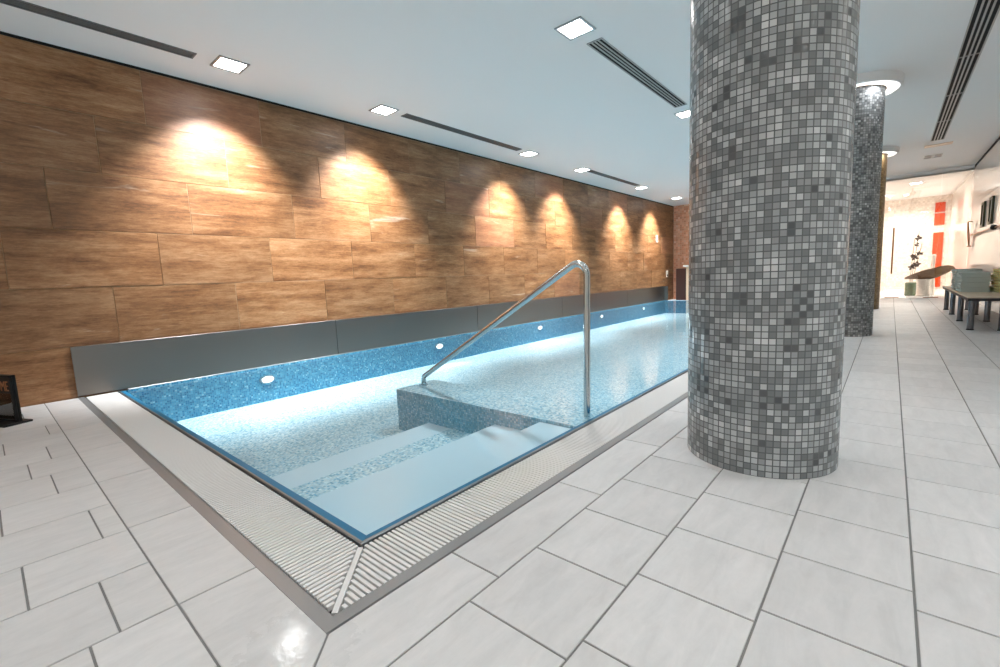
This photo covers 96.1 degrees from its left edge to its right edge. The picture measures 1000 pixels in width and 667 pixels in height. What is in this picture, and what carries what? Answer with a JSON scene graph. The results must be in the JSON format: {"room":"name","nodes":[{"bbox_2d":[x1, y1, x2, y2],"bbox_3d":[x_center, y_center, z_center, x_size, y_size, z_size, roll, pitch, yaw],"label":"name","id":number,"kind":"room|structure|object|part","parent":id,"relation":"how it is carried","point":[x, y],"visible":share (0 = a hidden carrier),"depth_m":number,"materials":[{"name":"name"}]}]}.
{"room":"indoor swimming pool","nodes":[
{"label":"indoor swimming pool","id":0,"kind":"room"},
{"bbox_2d":[0,31,673,406],"bbox_3d":[-0.487,-1.164,7.446,0.202,3.467,18.000,3,9,41],"label":"wall","id":1,"kind":"structure","parent":0,"point":[137,203],"depth_m":4.64,"materials":[{"name":"wood"}]},
{"bbox_2d":[70,320,337,396],"bbox_3d":[-2.804,0.184,4.674,0.016,0.420,2.385,3,9,41],"label":"panel","id":2,"kind":"object","parent":1,"relation":"attached to","point":[100,368],"visible":1,"depth_m":4.42,"materials":[{"name":"silver metal"}]},
{"bbox_2d":[335,306,477,353],"bbox_3d":[-1.201,-0.105,6.518,0.016,0.420,2.524,3,9,41],"label":"panel","id":3,"kind":"object","parent":1,"relation":"attached to","point":[353,334],"visible":1,"depth_m":6.30,"materials":[{"name":"silver metal"}]},
{"bbox_2d":[477,297,562,330],"bbox_3d":[0.460,-0.406,8.429,0.016,0.420,2.564,3,9,41],"label":"panel","id":4,"kind":"object","parent":1,"relation":"attached to","point":[547,308],"visible":0.98,"depth_m":8.37,"materials":[{"name":"silver metal"}]},
{"bbox_2d":[562,290,627,316],"bbox_3d":[2.307,-0.740,10.554,0.016,0.420,3.094,3,9,41],"label":"panel","id":5,"kind":"object","parent":1,"relation":"attached to","point":[571,305],"visible":1,"depth_m":10.48,"materials":[{"name":"silver metal"}]},
{"bbox_2d":[627,286,663,305],"bbox_3d":[4.148,-1.073,12.671,0.016,0.420,2.544,3,9,41],"label":"panel","id":6,"kind":"object","parent":1,"relation":"attached to","point":[653,294],"visible":1,"depth_m":12.55,"materials":[{"name":"silver metal"}]},
{"bbox_2d":[0,289,999,666],"bbox_3d":[3.579,-0.160,7.138,6.452,0.004,22.600,3,9,41],"label":"floor","id":7,"kind":"structure","parent":0,"point":[650,553],"depth_m":1.34,"materials":[{"name":"tile"}]},
{"bbox_2d":[0,374,32,427],"bbox_3d":[-3.523,0.458,3.125,0.470,0.335,0.154,0,7,17],"label":"lantern","id":8,"kind":"object","parent":7,"relation":"on","point":[10,409],"visible":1,"depth_m":3.10,"materials":[{"name":"black metal"}]},
{"bbox_3d":[-3.511,0.504,3.146,0.332,0.188,0.003,0,7,17],"label":"glass pane","id":9,"kind":"part","parent":8,"relation":"part of","materials":[{"name":"clear glass"}]},
{"bbox_3d":[-3.510,0.447,3.151,0.360,0.321,0.034,0,7,17],"label":"frame","id":10,"kind":"part","parent":8,"relation":"part of","materials":[{"name":"black metal"}]},
{"bbox_3d":[-3.516,0.617,3.144,0.470,0.014,0.154,0,7,17],"label":"plate","id":11,"kind":"part","parent":8,"relation":"part of","materials":[{"name":"black metal"}]},
{"bbox_2d":[78,392,687,634],"bbox_3d":[2.279,-0.104,7.382,4.170,0.061,13.142,3,9,41],"label":"frame","id":12,"kind":"object","parent":7,"relation":"in","point":[320,616],"visible":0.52,"depth_m":1.51,"materials":[{"name":"silver metal"}]},
{"bbox_2d":[86,392,357,611],"bbox_3d":[-1.931,0.634,2.595,4.074,0.026,0.209,3,9,41],"label":"overflow grating","id":13,"kind":"object","parent":12,"relation":"on","point":[317,558],"visible":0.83,"depth_m":1.75,"materials":[{"name":"white plastic"}]},
{"bbox_2d":[331,372,687,615],"bbox_3d":[3.755,-0.037,6.139,0.219,0.027,13.097,3,9,41],"label":"overflow grating","id":14,"kind":"object","parent":12,"relation":"in","point":[380,561],"visible":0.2,"depth_m":1.71,"materials":[{"name":"white plastic"}]},
{"bbox_2d":[126,300,687,534],"bbox_3d":[2.271,0.033,7.588,3.902,0.380,12.874,3,9,41],"label":"swimming pool","id":15,"kind":"object","parent":7,"relation":"in","point":[357,436],"visible":0.42,"depth_m":4.28,"materials":[{"name":"liquid"}]},
{"bbox_2d":[259,375,274,383],"bbox_3d":[-2.554,0.503,4.941,0.014,0.094,0.170,3,9,41],"label":"lamp","id":16,"kind":"object","parent":15,"relation":"attached to","point":[267,378],"visible":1,"depth_m":4.93,"materials":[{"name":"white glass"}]},
{"bbox_2d":[128,300,664,389],"bbox_3d":[0.820,-0.236,8.853,0.024,0.040,12.807,3,9,41],"label":"ledge","id":17,"kind":"object","parent":15,"relation":"attached to","point":[662,300],"visible":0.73,"depth_m":5.36,"materials":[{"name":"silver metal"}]},
{"bbox_2d":[118,368,687,548],"bbox_3d":[2.264,-0.128,7.567,3.905,0.066,12.877,3,9,41],"label":"edging","id":18,"kind":"object","parent":15,"relation":"attached to","point":[347,531],"visible":0.6,"depth_m":1.97,"materials":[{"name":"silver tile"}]},
{"bbox_2d":[435,343,443,348],"bbox_3d":[-0.919,0.193,6.820,0.014,0.094,0.170,3,9,41],"label":"lamp","id":19,"kind":"object","parent":15,"relation":"attached to","point":[439,345],"visible":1,"depth_m":6.81,"materials":[{"name":"silver metal"}]},
{"bbox_2d":[419,260,589,416],"bbox_3d":[-0.067,0.109,3.304,1.683,1.186,0.080,3,9,41],"label":"handrail","id":20,"kind":"object","parent":15,"relation":"on","point":[586,272],"visible":0.98,"depth_m":2.79,"materials":[{"name":"silver metal"}]},
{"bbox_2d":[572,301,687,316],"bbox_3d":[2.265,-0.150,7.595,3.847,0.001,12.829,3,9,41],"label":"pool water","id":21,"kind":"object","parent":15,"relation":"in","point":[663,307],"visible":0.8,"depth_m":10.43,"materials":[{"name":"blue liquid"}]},
{"bbox_2d":[664,286,667,299],"bbox_3d":[5.023,-1.216,13.602,0.116,0.433,0.020,3,9,41],"label":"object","id":22,"kind":"object","parent":7,"relation":"on","point":[665,287],"visible":1,"depth_m":13.59,"materials":[{"name":"silver metal"}]},
{"bbox_2d":[676,265,688,299],"bbox_3d":[5.956,-1.524,13.330,1.260,1.030,0.680,3,9,41],"label":"base cabinet","id":23,"kind":"object","parent":7,"relation":"on","point":[682,275],"visible":0.3,"depth_m":13.40,"materials":[{"name":"brown wood"}]},
{"bbox_3d":[6.065,-1.495,13.260,0.920,0.980,0.630,3,9,41],"label":"panel","id":24,"kind":"part","parent":23,"relation":"part of","materials":[{"name":"beige wood"}]},
{"bbox_2d":[687,0,860,479],"bbox_3d":[1.134,-0.877,1.919,0.600,2.867,0.600,3,9,41],"label":"column","id":25,"kind":"structure","parent":7,"relation":"on","point":[773,83],"depth_m":1.74,"materials":[{"name":"grey tile"}]},
{"bbox_2d":[844,85,885,336],"bbox_3d":[4.144,-1.421,5.381,0.600,2.867,0.600,3,9,41],"label":"column","id":26,"kind":"structure","parent":7,"relation":"on","point":[870,99],"depth_m":5.10,"materials":[{"name":"grey tile"}]},
{"bbox_2d":[874,153,887,308],"bbox_3d":[6.815,-1.904,8.454,0.600,2.867,0.600,3,9,41],"label":"column","id":27,"kind":"structure","parent":7,"relation":"on","point":[884,155],"depth_m":8.18,"materials":[{"name":"grey tile"}]},
{"bbox_2d":[904,282,915,295],"bbox_3d":[10.332,-1.121,11.323,0.220,0.330,0.220,3,9,41],"label":"jar","id":28,"kind":"object","parent":7,"relation":"on","point":[910,288],"visible":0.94,"depth_m":11.25,"materials":[{"name":"green glass"}]},
{"bbox_2d":[908,231,922,282],"bbox_3d":[10.337,-1.879,11.187,0.285,1.301,0.077,3,9,41],"label":"stems","id":29,"kind":"object","parent":28,"relation":"on","point":[912,256],"visible":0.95,"depth_m":11.18,"materials":[{"name":"brown plant"}]},
{"bbox_2d":[915,279,930,295],"bbox_3d":[10.335,-1.121,10.988,0.280,0.410,0.280,3,9,41],"label":"pedestal","id":30,"kind":"object","parent":7,"relation":"on","point":[922,285],"visible":0.94,"depth_m":10.90,"materials":[{"name":"white ceramic"}]},
{"bbox_2d":[905,265,954,278],"bbox_3d":[10.373,-1.474,10.870,0.900,0.315,0.367,3,9,41],"label":"bowl","id":31,"kind":"object","parent":30,"relation":"on","point":[931,273],"visible":0.98,"depth_m":10.76,"materials":[{"name":"brown wood"}]},
{"bbox_2d":[929,254,935,294],"bbox_3d":[10.751,-1.459,11.173,0.120,1.000,0.120,3,9,41],"label":"vase","id":32,"kind":"object","parent":7,"relation":"on","point":[932,282],"visible":0.77,"depth_m":11.15,"materials":[{"name":"white ceramic"}]},
{"bbox_2d":[942,286,999,330],"bbox_3d":[6.797,-0.415,6.402,0.520,0.400,3.450,3,9,41],"label":"bench","id":33,"kind":"object","parent":7,"relation":"on","point":[972,299],"visible":0.9,"depth_m":6.01,"materials":[{"name":"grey wood"}]},
{"bbox_3d":[7.669,-0.593,7.718,0.059,0.343,0.059,3,9,41],"label":"leg","id":34,"kind":"part","parent":33,"relation":"part of","materials":[{"name":"silver metal"}]},
{"bbox_3d":[7.037,-0.479,6.990,0.059,0.343,0.059,3,9,41],"label":"leg","id":35,"kind":"part","parent":33,"relation":"part of","materials":[{"name":"silver metal"}]},
{"bbox_3d":[6.346,-0.354,6.196,0.059,0.343,0.059,3,9,41],"label":"leg","id":36,"kind":"part","parent":33,"relation":"part of","materials":[{"name":"silver metal"}]},
{"bbox_3d":[6.789,-0.607,6.379,0.520,0.012,3.450,3,9,41],"label":"seat","id":37,"kind":"part","parent":33,"relation":"part of","materials":[{"name":"brown wood"}]},
{"bbox_3d":[5.636,-0.226,5.379,0.059,0.343,0.059,3,9,41],"label":"leg","id":38,"kind":"part","parent":33,"relation":"part of","materials":[{"name":"silver metal"}]},
{"bbox_3d":[6.790,-0.585,6.381,0.512,0.033,3.442,3,9,41],"label":"seat frame","id":39,"kind":"part","parent":33,"relation":"part of","materials":[{"name":"grey wood"}]},
{"bbox_2d":[955,286,989,291],"bbox_3d":[6.523,-0.616,6.215,0.281,0.064,0.480,3,9,39],"label":"folded towel","id":40,"kind":"object","parent":33,"relation":"on","point":[960,289],"visible":0.91,"depth_m":6.04,"materials":[{"name":"grey fabric"}]},
{"bbox_2d":[956,282,989,286],"bbox_3d":[6.520,-0.681,6.207,0.283,0.064,0.480,3,9,40],"label":"folded towel","id":41,"kind":"object","parent":40,"relation":"on","point":[959,284],"visible":0.93,"depth_m":6.04,"materials":[{"name":"grey fabric"}]},
{"bbox_2d":[956,277,990,282],"bbox_3d":[6.518,-0.747,6.199,0.281,0.064,0.480,3,9,38],"label":"folded towel","id":42,"kind":"object","parent":41,"relation":"on","point":[959,279],"visible":0.95,"depth_m":6.03,"materials":[{"name":"grey fabric"}]},
{"bbox_2d":[957,272,990,277],"bbox_3d":[6.515,-0.812,6.191,0.281,0.064,0.480,3,9,40],"label":"folded towel","id":43,"kind":"object","parent":42,"relation":"on","point":[960,274],"visible":1,"depth_m":6.03,"materials":[{"name":"grey fabric"}]},
{"bbox_3d":[7.230,-0.468,6.824,0.059,0.343,0.059,3,9,41],"label":"leg","id":44,"kind":"part","parent":33,"relation":"part of","materials":[{"name":"black metal"}]},
{"bbox_3d":[6.540,-0.343,6.030,0.059,0.343,0.059,3,9,41],"label":"leg","id":45,"kind":"part","parent":33,"relation":"part of","materials":[{"name":"silver metal"}]},
{"bbox_2d":[989,286,999,292],"bbox_3d":[6.581,-0.581,5.863,0.192,0.073,0.620,3,9,38],"label":"folded towel","id":46,"kind":"object","parent":33,"relation":"on","point":[992,288],"visible":0.9,"depth_m":5.90,"materials":[{"name":"green fabric"}]},
{"bbox_2d":[991,280,999,286],"bbox_3d":[6.578,-0.655,5.854,0.192,0.073,0.620,3,9,40],"label":"folded towel","id":47,"kind":"object","parent":46,"relation":"on","point":[993,282],"visible":0.99,"depth_m":5.88,"materials":[{"name":"green fabric"}]},
{"bbox_2d":[990,274,999,280],"bbox_3d":[6.575,-0.729,5.845,0.192,0.073,0.620,3,9,39],"label":"folded towel","id":48,"kind":"object","parent":47,"relation":"on","point":[993,277],"visible":0.99,"depth_m":5.89,"materials":[{"name":"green fabric"}]},
{"bbox_2d":[993,269,999,274],"bbox_3d":[6.572,-0.804,5.836,0.191,0.073,0.620,4,9,42],"label":"folded towel","id":49,"kind":"object","parent":48,"relation":"on","point":[996,271],"visible":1,"depth_m":5.84,"materials":[{"name":"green fabric"}]},
{"bbox_3d":[5.829,-0.214,5.213,0.059,0.343,0.059,3,9,41],"label":"leg","id":50,"kind":"part","parent":33,"relation":"part of","materials":[{"name":"silver metal"}]},
{"bbox_3d":[7.025,-0.711,6.791,0.283,0.073,0.600,4,9,42],"label":"folded towel","id":51,"kind":"object","parent":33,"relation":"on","visible":0},
{"bbox_3d":[7.021,-0.785,6.782,0.283,0.073,0.600,3,9,41],"label":"folded towel","id":52,"kind":"object","parent":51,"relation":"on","visible":0},
{"bbox_3d":[7.018,-0.860,6.774,0.283,0.073,0.600,4,9,42],"label":"folded towel","id":53,"kind":"object","parent":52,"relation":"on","visible":0},
{"bbox_2d":[951,268,982,274],"bbox_3d":[7.015,-0.934,6.765,0.280,0.073,0.600,3,9,40],"label":"folded towel","id":54,"kind":"object","parent":53,"relation":"on","point":[954,271],"visible":0.78,"depth_m":6.58,"materials":[{"name":"grey fabric"}]},
{"bbox_2d":[0,0,999,205],"bbox_3d":[3.454,-3.027,6.795,6.852,0.257,23.000,3,9,41],"label":"ceiling","id":55,"kind":"structure","parent":0,"point":[497,70],"depth_m":4.31,"materials":[{"name":"white paint"}]},
{"bbox_2d":[0,0,196,58],"bbox_3d":[-3.352,-2.257,3.039,0.120,0.008,2.220,3,9,41],"label":"ceiling vent","id":56,"kind":"object","parent":55,"relation":"in","point":[20,4],"visible":1,"depth_m":3.38,"materials":[{"name":"black metal"}]},
{"bbox_2d":[210,55,249,73],"bbox_3d":[-2.430,-2.416,4.047,0.250,0.010,0.250,3,9,41],"label":"recessed light","id":57,"kind":"object","parent":55,"relation":"in","point":[221,62],"visible":1,"depth_m":4.04,"materials":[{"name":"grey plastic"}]},
{"bbox_2d":[214,57,245,71],"bbox_3d":[-2.430,-2.418,4.047,0.206,0.005,0.206,3,9,41],"label":"diffuser","id":58,"kind":"object","parent":57,"relation":"attached to","point":[225,63],"depth_m":4.04,"materials":[{"name":"white plastic"}]},
{"bbox_2d":[369,104,398,115],"bbox_3d":[-1.356,-2.607,5.252,0.250,0.010,0.250,3,9,41],"label":"recessed light","id":59,"kind":"object","parent":55,"relation":"in","point":[381,109],"visible":1,"depth_m":5.25,"materials":[{"name":"white plastic"}]},
{"bbox_2d":[372,106,395,114],"bbox_3d":[-1.356,-2.608,5.252,0.206,0.005,0.206,3,9,41],"label":"diffuser","id":60,"kind":"object","parent":59,"relation":"attached to","point":[383,110],"depth_m":5.25,"materials":[{"name":"white plastic"}]},
{"bbox_2d":[401,113,521,150],"bbox_3d":[-0.427,-2.769,6.267,0.120,0.008,2.250,3,9,41],"label":"ceiling vent","id":61,"kind":"object","parent":55,"relation":"in","point":[408,116],"visible":1,"depth_m":6.09,"materials":[{"name":"black metal"}]},
{"bbox_2d":[518,151,538,156],"bbox_3d":[0.468,-2.937,7.350,0.250,0.010,0.250,3,9,41],"label":"recessed light","id":62,"kind":"object","parent":55,"relation":"in","point":[527,153],"visible":1,"depth_m":7.34,"materials":[{"name":"white"}]},
{"bbox_2d":[521,152,535,155],"bbox_3d":[0.468,-2.938,7.350,0.206,0.005,0.206,3,9,41],"label":"diffuser","id":63,"kind":"object","parent":62,"relation":"attached to","point":[524,153],"depth_m":7.34,"materials":[{"name":"white plastic"}]},
{"bbox_2d":[554,16,595,40],"bbox_3d":[0.618,-2.507,3.701,0.250,0.010,0.250,3,9,41],"label":"recessed light","id":64,"kind":"object","parent":55,"relation":"in","point":[577,27],"visible":1,"depth_m":3.69,"materials":[{"name":"white plastic"}]},
{"bbox_2d":[558,19,590,37],"bbox_3d":[0.618,-2.509,3.701,0.206,0.005,0.206,3,9,41],"label":"diffuser","id":65,"kind":"object","parent":64,"relation":"attached to","point":[575,28],"depth_m":3.70,"materials":[{"name":"white plastic"}]},
{"bbox_2d":[573,167,590,171],"bbox_3d":[1.576,-3.137,8.624,0.250,0.010,0.250,3,9,41],"label":"recessed light","id":66,"kind":"object","parent":55,"relation":"in","point":[584,168],"visible":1,"depth_m":8.61,"materials":[{"name":"white plastic"}]},
{"bbox_2d":[586,170,638,185],"bbox_3d":[2.451,-3.287,9.548,0.120,0.008,2.220,3,9,41],"label":"ceiling vent","id":67,"kind":"object","parent":55,"relation":"in","point":[590,171],"visible":1,"depth_m":9.41,"materials":[{"name":"black metal"}]},
{"bbox_2d":[587,37,686,107],"bbox_3d":[1.521,-2.669,4.716,0.150,0.008,2.160,3,9,41],"label":"ceiling vent","id":68,"kind":"object","parent":55,"relation":"in","point":[601,46],"visible":1,"depth_m":4.51,"materials":[{"name":"black metal"}]},
{"bbox_2d":[674,109,689,118],"bbox_3d":[2.416,-2.837,5.807,0.250,0.010,0.250,3,9,41],"label":"recessed light","id":69,"kind":"object","parent":55,"relation":"in","point":[684,114],"visible":0.52,"depth_m":5.82,"materials":[{"name":"white plastic"}]},
{"bbox_2d":[677,111,689,117],"bbox_3d":[2.416,-2.838,5.806,0.206,0.005,0.206,3,9,41],"label":"diffuser","id":70,"kind":"object","parent":69,"relation":"attached to","point":[684,114],"depth_m":5.82,"materials":[{"name":"white plastic"}]},
{"bbox_2d":[856,70,904,96],"bbox_3d":[4.084,-2.797,5.216,0.910,0.092,0.910,3,9,41],"label":"ring light","id":71,"kind":"object","parent":55,"relation":"attached to","point":[893,80],"visible":0.34,"depth_m":4.82,"materials":[{"name":"white plastic"}]},
{"bbox_2d":[856,80,899,94],"bbox_3d":[4.086,-2.759,5.221,0.840,0.001,0.840,3,9,41],"label":"diffuser","id":72,"kind":"object","parent":71,"relation":"attached to","point":[892,86],"depth_m":4.92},
{"bbox_2d":[882,146,899,157],"bbox_3d":[6.755,-3.281,8.289,0.910,0.092,0.910,3,9,41],"label":"ring light","id":73,"kind":"object","parent":55,"relation":"attached to","point":[891,151],"visible":0.28,"depth_m":7.88,"materials":[{"name":"beige"}]},
{"bbox_2d":[882,152,895,156],"bbox_3d":[6.757,-3.242,8.294,0.840,0.001,0.840,3,9,41],"label":"diffuser","id":74,"kind":"object","parent":73,"relation":"attached to","point":[889,153],"depth_m":8.06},
{"bbox_2d":[924,153,942,158],"bbox_3d":[8.438,-3.452,8.761,0.260,0.008,0.340,3,9,41],"label":"ceiling vent","id":75,"kind":"object","parent":55,"relation":"in","point":[940,154],"visible":1,"depth_m":8.76,"materials":[{"name":"grey metal"}]},
{"bbox_2d":[924,141,952,148],"bbox_3d":[7.716,-3.318,7.915,0.360,0.012,0.200,3,9,41],"label":"ceiling plate","id":76,"kind":"object","parent":55,"relation":"attached to","point":[951,142],"visible":1,"depth_m":7.89,"materials":[{"name":"beige metal"}]},
{"bbox_2d":[930,0,999,141],"bbox_3d":[4.689,-2.780,4.493,0.170,0.008,8.300,3,9,41],"label":"ceiling vent","id":77,"kind":"object","parent":55,"relation":"in","point":[984,14],"visible":1,"depth_m":4.56,"materials":[{"name":"black metal"}]},
{"bbox_2d":[673,204,688,298],"bbox_3d":[7.192,-2.426,12.681,4.902,2.867,0.150,3,9,41],"label":"wall","id":78,"kind":"structure","parent":0,"point":[681,212],"depth_m":13.89,"materials":[{"name":"ceramic"}]},
{"bbox_2d":[884,173,941,297],"bbox_3d":[9.497,-2.242,10.589,1.330,2.800,0.126,3,9,41],"label":"door","id":79,"kind":"structure","parent":78,"relation":"in","point":[932,173],"depth_m":10.68,"materials":[{"name":"clear glass"}]},
{"bbox_3d":[9.345,-1.967,10.701,0.032,1.080,0.032,3,9,41],"label":"handle","id":80,"kind":"part","parent":79,"relation":"part of","materials":[{"name":"brown metal"}]},
{"bbox_2d":[880,194,952,287],"bbox_3d":[9.940,-2.605,13.466,5.680,2.800,4.650,3,9,41],"label":"wall","id":81,"kind":"structure","parent":0,"point":[908,217],"depth_m":13.88,"materials":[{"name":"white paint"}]},
{"bbox_2d":[880,287,942,289],"bbox_3d":[12.467,-1.431,14.276,2.360,0.060,0.020,3,9,41],"label":"baseboard","id":82,"kind":"structure","parent":81,"relation":"attached to","point":[892,287],"depth_m":14.19,"materials":[{"name":"white paint"}]},
{"bbox_2d":[931,232,943,286],"bbox_3d":[13.150,-2.219,13.541,0.220,1.620,0.044,3,9,41],"label":"panel","id":83,"kind":"object","parent":81,"relation":"attached to","point":[937,247],"visible":0.78,"depth_m":13.49,"materials":[{"name":"red"}]},
{"bbox_2d":[934,213,944,224],"bbox_3d":[13.098,-3.410,13.399,0.220,0.340,0.044,3,9,41],"label":"panel","id":84,"kind":"object","parent":81,"relation":"attached to","point":[939,219],"visible":1,"depth_m":13.38,"materials":[{"name":"red"}]},
{"bbox_2d":[935,202,945,211],"bbox_3d":[13.083,-3.757,13.357,0.220,0.280,0.044,3,9,41],"label":"panel","id":85,"kind":"object","parent":81,"relation":"attached to","point":[939,206],"visible":1,"depth_m":13.34,"materials":[{"name":"red paint"}]},
{"bbox_2d":[946,137,999,313],"bbox_3d":[6.038,-1.385,4.807,0.200,2.967,23.000,3,9,41],"label":"wall","id":86,"kind":"structure","parent":0,"point":[983,253],"depth_m":9.04,"materials":[{"name":"white paint"}]},
{"bbox_2d":[967,221,972,246],"bbox_3d":[10.038,-2.130,9.620,0.078,0.540,0.216,3,9,41],"label":"handle","id":87,"kind":"object","parent":86,"relation":"attached to","point":[968,239],"visible":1,"depth_m":9.62,"materials":[{"name":"brown metal"}]},
{"bbox_2d":[980,201,986,227],"bbox_3d":[9.034,-2.224,8.409,0.030,0.460,0.340,3,9,41],"label":"wall frame","id":88,"kind":"object","parent":86,"relation":"attached to","point":[983,204],"visible":1,"depth_m":8.31,"materials":[{"name":"black"}]},
{"bbox_2d":[970,225,999,235],"bbox_3d":[8.435,-1.797,7.796,0.100,0.090,4.300,3,9,41],"label":"wall rail","id":89,"kind":"object","parent":86,"relation":"attached to","point":[992,227],"visible":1,"depth_m":7.23,"materials":[{"name":"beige wood"}]},
{"bbox_2d":[987,196,994,224],"bbox_3d":[8.448,-2.118,7.735,0.030,0.460,0.340,3,9,41],"label":"wall frame","id":90,"kind":"object","parent":86,"relation":"attached to","point":[991,199],"visible":1,"depth_m":7.64,"materials":[{"name":"black metal"}]}
]}

